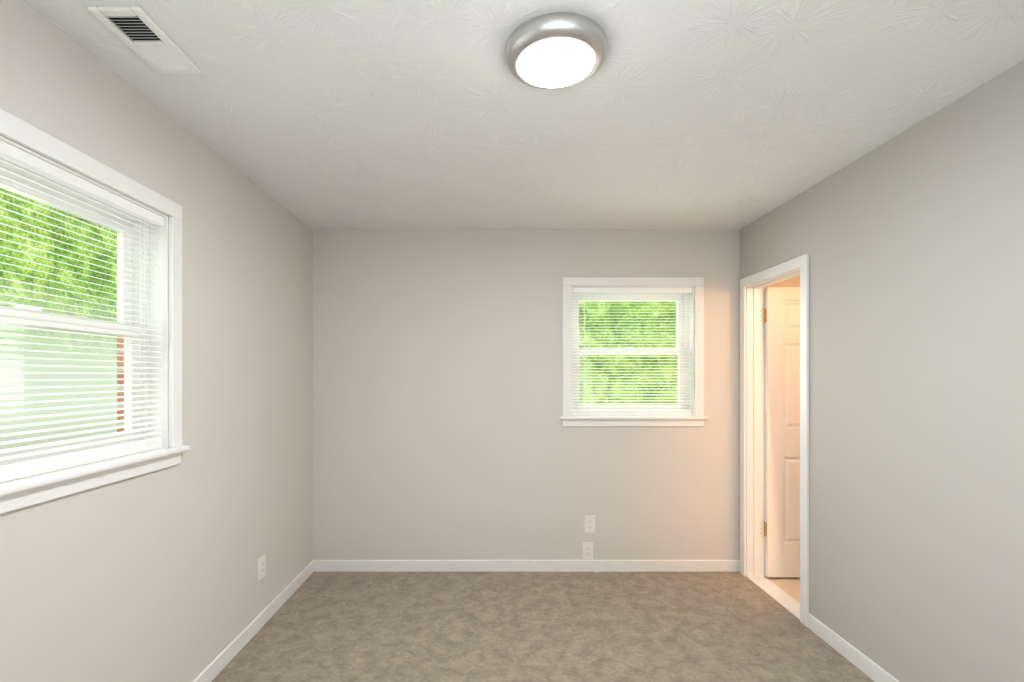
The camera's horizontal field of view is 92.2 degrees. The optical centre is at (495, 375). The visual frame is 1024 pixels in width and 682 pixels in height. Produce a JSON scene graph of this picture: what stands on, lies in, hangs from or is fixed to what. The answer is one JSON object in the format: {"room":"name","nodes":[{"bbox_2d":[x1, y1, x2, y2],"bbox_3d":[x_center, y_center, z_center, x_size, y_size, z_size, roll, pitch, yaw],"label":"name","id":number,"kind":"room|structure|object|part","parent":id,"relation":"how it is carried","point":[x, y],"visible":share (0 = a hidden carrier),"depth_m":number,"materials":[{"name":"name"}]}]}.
{"room":"empty bedroom","nodes":[
{"label":"empty bedroom","id":0,"kind":"room"},
{"bbox_2d":[117,336,123,431],"bbox_3d":[-1.495,0.270,1.535,0.070,2.860,4.410,0,0,0],"label":"brick wall","id":1,"kind":"structure","parent":0,"point":[120,346],"depth_m":1.99,"materials":[{"name":"red brick"}]},
{"bbox_2d":[0,0,312,681],"bbox_3d":[-1.385,0.180,1.425,0.150,2.440,4.190,0,0,0],"label":"wall","id":2,"kind":"structure","parent":0,"point":[152,576],"depth_m":2.08,"materials":[{"name":"paint"}]},
{"bbox_2d":[0,135,167,447],"bbox_3d":[-1.350,-0.172,1.485,0.080,0.925,0.970,0,0,0],"label":"liner","id":3,"kind":"object","parent":2,"relation":"attached to","point":[161,240],"visible":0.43,"depth_m":1.96,"materials":[{"name":"white wood"}]},
{"bbox_2d":[0,140,163,225],"bbox_3d":[-1.335,-0.610,1.485,0.034,0.033,0.946,0,0,0],"label":"blind headrail","id":4,"kind":"object","parent":3,"relation":"attached to","point":[15,155],"visible":1,"depth_m":1.54,"materials":[{"name":"white"}]},
{"bbox_2d":[140,219,147,444],"bbox_3d":[-1.336,-0.167,1.872,0.028,0.861,0.006,0,0,0],"label":"blind cord","id":5,"kind":"object","parent":4,"relation":"hanging from","point":[147,329],"visible":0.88,"depth_m":1.86,"materials":[{"name":"white fabric"}]},
{"bbox_2d":[0,108,181,513],"bbox_3d":[-1.379,-0.167,1.485,0.173,1.061,1.094,0,0,0],"label":"window","id":6,"kind":"structure","parent":2,"relation":"in","point":[135,251],"depth_m":1.65,"materials":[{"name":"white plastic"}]},
{"bbox_2d":[14,305,41,311],"bbox_3d":[-1.409,-0.201,1.485,0.030,0.014,0.060,0,0,0],"label":"sash lock","id":7,"kind":"object","parent":6,"relation":"attached to","point":[28,308],"visible":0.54,"depth_m":1.47,"materials":[{"name":"white plastic"}]},
{"bbox_3d":[-1.443,-0.378,1.485,0.026,0.455,0.910,0,0,0],"label":"window left sash upper","id":8,"kind":"part","parent":6,"relation":"part of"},
{"bbox_3d":[-1.411,0.038,1.485,0.026,0.468,0.910,0,0,0],"label":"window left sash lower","id":9,"kind":"part","parent":6,"relation":"part of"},
{"bbox_3d":[-1.336,0.276,1.485,0.026,0.023,0.942,0,0,0],"label":"left window blind bottom rail","id":10,"kind":"part","parent":6,"relation":"part of","materials":[{"name":"white plastic"}]},
{"bbox_2d":[0,445,190,495],"bbox_3d":[-1.329,0.301,1.485,0.122,0.022,1.134,0,0,0],"label":"sill","id":11,"kind":"structure","parent":2,"relation":"attached to","point":[27,483],"depth_m":1.53,"materials":[{"name":"white wood"}]},
{"bbox_2d":[192,560,315,681],"bbox_3d":[-1.302,1.359,1.485,0.017,0.082,4.070,0,0,0],"label":"baseboard","id":12,"kind":"structure","parent":2,"relation":"attached to","point":[222,660],"depth_m":2.62,"materials":[{"name":"white wood"}]},
{"bbox_2d":[258,554,265,580],"bbox_3d":[-1.307,1.074,2.756,0.007,0.124,0.078,0,0,0],"label":"electrical outlet","id":13,"kind":"object","parent":2,"relation":"attached to","point":[261,567],"visible":1,"depth_m":2.75,"materials":[{"name":"white plastic"}]},
{"bbox_2d":[260,560,264,574],"bbox_3d":[-1.305,1.074,2.756,0.002,0.067,0.046,0,0,0],"label":"receptacle","id":14,"kind":"object","parent":13,"relation":"attached to","point":[262,562],"depth_m":2.75,"materials":[{"name":"white plastic"}]},
{"bbox_2d":[24,0,1023,229],"bbox_3d":[0.170,-1.100,1.500,3.260,0.120,4.340,0,0,0],"label":"ceiling","id":15,"kind":"structure","parent":0,"point":[438,115],"depth_m":1.85,"materials":[{"name":"white paint"}]},
{"bbox_2d":[87,6,201,73],"bbox_3d":[-1.077,-1.033,1.534,0.149,0.014,0.298,0,0,0],"label":"ceiling vent","id":16,"kind":"object","parent":15,"relation":"in","point":[153,45],"visible":1,"depth_m":1.51,"materials":[{"name":"white metal"}]},
{"bbox_2d":[505,12,606,88],"bbox_3d":[0.190,-1.005,1.570,0.320,0.074,0.320,0,0,0],"label":"ceiling light","id":17,"kind":"object","parent":15,"relation":"attached to","point":[558,50],"visible":0.98,"depth_m":1.50,"materials":[{"name":"white glass"}]},
{"bbox_2d":[517,37,594,87],"bbox_3d":[0.190,-0.980,1.570,0.246,0.024,0.246,0,0,0],"label":"diffuser","id":18,"kind":"object","parent":17,"relation":"attached to","point":[542,62],"depth_m":1.53,"materials":[{"name":"white glass"}]},
{"bbox_2d":[212,572,873,681],"bbox_3d":[0.150,1.460,1.500,3.220,0.120,4.340,0,0,0],"label":"floor","id":19,"kind":"structure","parent":0,"point":[528,627],"depth_m":2.68,"materials":[{"name":"beige carpet"}]},
{"bbox_2d":[313,230,799,559],"bbox_3d":[0.725,0.180,3.595,4.370,2.440,0.150,0,0,0],"label":"wall","id":20,"kind":"structure","parent":0,"point":[440,432],"depth_m":3.52,"materials":[{"name":"paint"}]},
{"bbox_2d":[316,560,739,571],"bbox_3d":[0.230,1.359,3.511,3.020,0.082,0.017,0,0,0],"label":"baseboard","id":21,"kind":"structure","parent":20,"relation":"attached to","point":[321,565],"depth_m":3.51,"materials":[{"name":"white wood"}]},
{"bbox_2d":[584,516,594,532],"bbox_3d":[0.669,1.064,3.517,0.078,0.124,0.007,0,0,0],"label":"electrical outlet","id":22,"kind":"object","parent":20,"relation":"attached to","point":[589,524],"visible":1,"depth_m":3.52,"materials":[{"name":"white plastic"}]},
{"bbox_2d":[586,519,593,529],"bbox_3d":[0.669,1.064,3.515,0.046,0.067,0.002,0,0,0],"label":"receptacle","id":23,"kind":"object","parent":22,"relation":"attached to","point":[589,522],"depth_m":3.51,"materials":[{"name":"white plastic"}]},
{"bbox_2d":[582,542,598,572],"bbox_3d":[0.673,1.297,3.504,0.115,0.209,0.033,0,0,0],"label":"electrical outlet","id":24,"kind":"object","parent":20,"relation":"attached to","point":[587,550],"visible":1,"depth_m":3.52,"materials":[{"name":"white plastic"}]},
{"bbox_2d":[584,546,591,555],"bbox_3d":[0.655,1.254,3.515,0.046,0.067,0.002,0,0,0],"label":"receptacle","id":25,"kind":"object","parent":24,"relation":"attached to","point":[587,549],"depth_m":3.51,"materials":[{"name":"white plastic"}]},
{"bbox_3d":[0.655,1.254,3.518,0.078,0.124,0.005,0,0,0],"label":"plate","id":26,"kind":"part","parent":24,"relation":"part of","materials":[{"name":"white plastic"}]},
{"bbox_3d":[0.690,1.356,3.502,0.082,0.090,0.029,0,0,0],"label":"cord","id":27,"kind":"part","parent":24,"relation":"part of","materials":[{"name":"white plastic"}]},
{"bbox_2d":[562,277,703,425],"bbox_3d":[0.977,-0.167,3.588,1.007,1.061,0.173,0,0,0],"label":"window","id":28,"kind":"structure","parent":20,"relation":"in","point":[686,306],"depth_m":3.54,"materials":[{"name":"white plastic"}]},
{"bbox_3d":[0.977,-0.378,3.653,0.823,0.455,0.026,0,0,0],"label":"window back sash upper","id":29,"kind":"part","parent":28,"relation":"part of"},
{"bbox_3d":[0.977,0.038,3.621,0.823,0.468,0.026,0,0,0],"label":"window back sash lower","id":30,"kind":"part","parent":28,"relation":"part of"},
{"bbox_2d":[572,412,691,414],"bbox_3d":[0.977,0.276,3.546,0.855,0.023,0.026,0,0,0],"label":"rail","id":31,"kind":"object","parent":28,"relation":"attached to","point":[631,413],"visible":0.96,"depth_m":3.53,"materials":[{"name":"white"}]},
{"bbox_2d":[571,286,694,415],"bbox_3d":[0.977,-0.172,3.560,0.883,0.925,0.080,0,0,0],"label":"liner","id":32,"kind":"object","parent":20,"relation":"attached to","point":[692,349],"visible":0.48,"depth_m":3.52,"materials":[{"name":"white wood"}]},
{"bbox_2d":[572,288,691,292],"bbox_3d":[0.977,-0.610,3.545,0.859,0.033,0.034,0,0,0],"label":"blind headrail","id":33,"kind":"object","parent":32,"relation":"attached to","point":[634,290],"visible":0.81,"depth_m":3.53,"materials":[{"name":"white"}]},
{"bbox_2d":[577,289,577,372],"bbox_3d":[0.585,-0.315,3.523,0.007,0.600,0.010,0,0,0],"label":"blind wand","id":34,"kind":"object","parent":33,"relation":"hanging from","point":[577,330],"visible":1,"depth_m":3.52,"materials":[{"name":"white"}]},
{"bbox_2d":[584,293,584,411],"bbox_3d":[0.638,-0.167,3.546,0.006,0.861,0.028,0,0,0],"label":"blind cord","id":35,"kind":"object","parent":33,"relation":"hanging from","point":[584,351],"depth_m":3.53,"materials":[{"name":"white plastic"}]},
{"bbox_2d":[678,293,678,408],"bbox_3d":[1.320,-0.167,3.546,0.006,0.861,0.028,0,0,0],"label":"blind cord","id":36,"kind":"object","parent":33,"relation":"hanging from","point":[678,293],"depth_m":3.56,"materials":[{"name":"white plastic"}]},
{"bbox_2d":[560,415,707,418],"bbox_3d":[0.977,0.301,3.539,1.047,0.022,0.122,0,0,0],"label":"sill","id":37,"kind":"structure","parent":20,"relation":"attached to","point":[633,417],"depth_m":3.48,"materials":[{"name":"white wood"}]},
{"bbox_2d":[766,577,799,602],"bbox_3d":[2.335,1.462,2.385,1.150,0.116,2.570,0,0,0],"label":"floor","id":38,"kind":"structure","parent":0,"point":[790,586],"depth_m":3.31,"materials":[{"name":"beige wood"}]},
{"bbox_2d":[740,60,1023,681],"bbox_3d":[1.800,0.180,1.425,0.120,2.440,4.190,0,0,0],"label":"wall","id":39,"kind":"structure","parent":0,"point":[910,241],"depth_m":2.02,"materials":[{"name":"paint"}]},
{"bbox_2d":[740,253,808,626],"bbox_3d":[1.800,0.363,3.111,0.152,2.081,0.749,0,0,0],"label":"door frame","id":40,"kind":"structure","parent":39,"relation":"attached to","point":[801,262],"depth_m":3.41,"materials":[{"name":"white wood"}]},
{"bbox_3d":[1.868,0.361,3.111,0.016,2.077,0.749,0,0,0],"label":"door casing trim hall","id":41,"kind":"part","parent":40,"relation":"part of","materials":[{"name":"white wood"}]},
{"bbox_2d":[760,287,799,576],"bbox_3d":[2.144,0.391,3.400,0.653,1.994,0.177,0,0,0],"label":"door leaf","id":42,"kind":"structure","parent":39,"relation":"in","point":[782,430],"depth_m":3.38,"materials":[{"name":"white wood"}]},
{"bbox_2d":[808,613,899,681],"bbox_3d":[1.732,1.359,1.092,0.017,0.082,3.283,0,0,0],"label":"baseboard","id":43,"kind":"structure","parent":39,"relation":"attached to","point":[853,655],"depth_m":2.41,"materials":[{"name":"white wood"}]},
{"label":"outside","id":44,"kind":"structure","parent":0,"visible":0},
{"bbox_2d":[0,188,116,449],"bbox_3d":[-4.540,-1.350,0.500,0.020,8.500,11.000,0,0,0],"label":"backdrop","id":45,"kind":"structure","parent":44,"point":[28,257],"depth_m":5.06,"materials":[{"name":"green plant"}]},
{"bbox_2d":[579,301,677,404],"bbox_3d":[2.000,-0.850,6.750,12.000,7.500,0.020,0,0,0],"label":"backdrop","id":46,"kind":"structure","parent":44,"point":[655,335],"depth_m":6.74,"materials":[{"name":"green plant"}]}
]}

